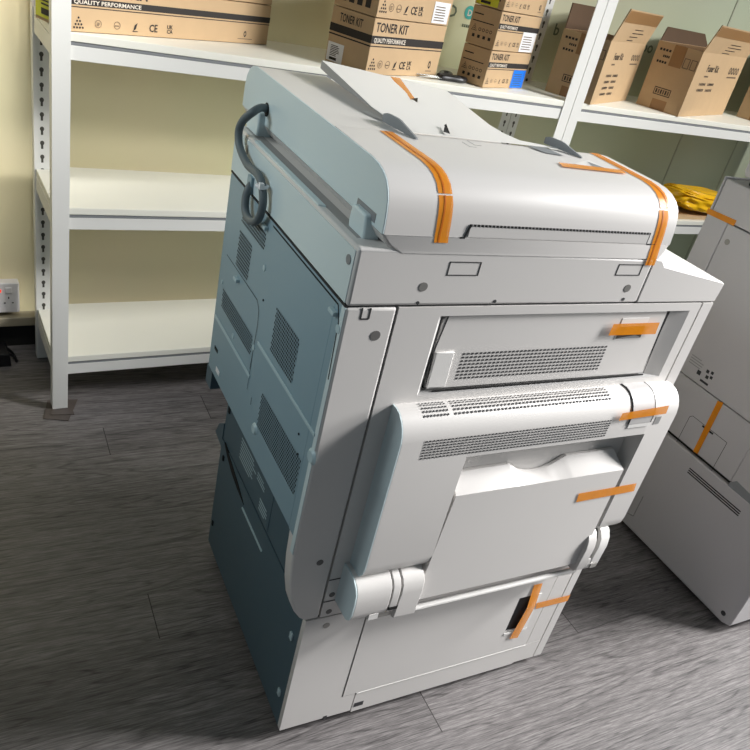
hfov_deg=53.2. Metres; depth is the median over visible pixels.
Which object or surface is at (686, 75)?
carton
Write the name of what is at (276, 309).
vent grille
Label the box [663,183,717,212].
plastic bag
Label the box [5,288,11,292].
switch
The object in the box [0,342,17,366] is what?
power adapter
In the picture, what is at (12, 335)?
baseboard
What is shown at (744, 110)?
carton
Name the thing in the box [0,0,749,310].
wall
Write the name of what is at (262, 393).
vent grille
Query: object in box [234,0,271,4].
carton
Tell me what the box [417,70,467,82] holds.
scissors
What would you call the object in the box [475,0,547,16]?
carton
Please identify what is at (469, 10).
sign
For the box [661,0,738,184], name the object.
trim
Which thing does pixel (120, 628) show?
floor
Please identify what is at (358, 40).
carton
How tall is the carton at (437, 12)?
0.140 m
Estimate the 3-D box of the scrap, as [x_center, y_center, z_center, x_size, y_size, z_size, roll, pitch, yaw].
[-0.899,0.097,2.140,0.080,0.004,0.107,4,31,-16]
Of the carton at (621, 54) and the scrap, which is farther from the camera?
the carton at (621, 54)
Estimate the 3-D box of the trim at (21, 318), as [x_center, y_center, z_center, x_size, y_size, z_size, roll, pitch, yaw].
[-0.041,-0.281,2.947,7.400,0.030,0.048,-6,35,-31]
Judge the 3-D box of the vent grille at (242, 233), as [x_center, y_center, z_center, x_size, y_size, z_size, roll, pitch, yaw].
[-0.225,-0.205,1.282,0.001,0.064,0.070,-4,34,-28]
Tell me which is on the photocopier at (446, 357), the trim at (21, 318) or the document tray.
the document tray
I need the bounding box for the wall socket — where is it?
[0,279,19,312]
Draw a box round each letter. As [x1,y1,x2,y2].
[553,23,558,34]
[644,45,652,52]
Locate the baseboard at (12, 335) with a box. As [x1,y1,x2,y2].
[0,325,34,345]
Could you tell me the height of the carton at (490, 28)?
0.105 m
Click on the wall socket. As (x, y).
(9, 288)
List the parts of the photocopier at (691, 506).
service door, drawer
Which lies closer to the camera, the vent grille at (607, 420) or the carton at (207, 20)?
the vent grille at (607, 420)
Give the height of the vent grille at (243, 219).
0.027 m
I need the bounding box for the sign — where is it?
[450,5,473,27]
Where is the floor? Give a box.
[0,344,749,749]
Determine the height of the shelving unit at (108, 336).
1.500 m
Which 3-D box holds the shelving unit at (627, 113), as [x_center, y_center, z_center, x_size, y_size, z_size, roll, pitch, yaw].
[1.205,-0.821,3.087,1.600,1.500,0.315,-6,35,-31]
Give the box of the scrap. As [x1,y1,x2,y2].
[43,399,77,420]
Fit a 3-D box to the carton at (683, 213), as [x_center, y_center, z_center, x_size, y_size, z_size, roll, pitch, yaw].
[1.362,-0.710,3.217,0.450,0.014,0.190,-6,35,-31]
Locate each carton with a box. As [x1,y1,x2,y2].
[35,0,270,44]
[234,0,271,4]
[325,5,446,75]
[334,0,452,25]
[457,42,530,87]
[465,4,541,52]
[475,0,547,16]
[545,2,663,104]
[636,25,749,116]
[677,205,706,219]
[736,86,749,119]
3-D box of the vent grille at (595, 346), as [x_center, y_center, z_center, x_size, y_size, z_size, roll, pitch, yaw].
[0.248,-0.021,1.160,0.284,0.045,0.001,-4,34,-28]
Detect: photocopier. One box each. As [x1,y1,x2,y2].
[206,60,723,730]
[622,161,749,625]
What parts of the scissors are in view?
blade, handle, handle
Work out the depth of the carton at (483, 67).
2.28 m
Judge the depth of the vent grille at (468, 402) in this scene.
1.15 m
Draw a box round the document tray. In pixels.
[320,60,581,157]
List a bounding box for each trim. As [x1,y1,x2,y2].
[0,311,34,326]
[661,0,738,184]
[684,141,738,259]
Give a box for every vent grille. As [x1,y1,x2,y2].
[221,289,251,354]
[236,233,251,279]
[243,219,265,249]
[257,393,300,492]
[270,309,298,382]
[418,388,610,417]
[420,420,611,459]
[455,346,606,378]
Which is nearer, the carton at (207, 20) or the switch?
the carton at (207, 20)
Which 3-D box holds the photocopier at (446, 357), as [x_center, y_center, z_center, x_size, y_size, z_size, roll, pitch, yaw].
[0.074,0.064,1.470,0.721,1.136,0.636,-4,34,-28]
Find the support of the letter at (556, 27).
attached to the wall
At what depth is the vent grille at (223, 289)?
1.34 m
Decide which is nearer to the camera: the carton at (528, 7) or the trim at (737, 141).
the carton at (528, 7)
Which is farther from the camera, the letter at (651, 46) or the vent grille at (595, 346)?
the letter at (651, 46)
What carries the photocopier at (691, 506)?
on the floor
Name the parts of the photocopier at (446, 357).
interface cord, cabinet panel, panel, panel, panel, corner trim, panel, cabinet door, panel, tray lid, door handle, door, door handle, control panel, trim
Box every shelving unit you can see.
[30,0,607,408]
[503,0,749,233]

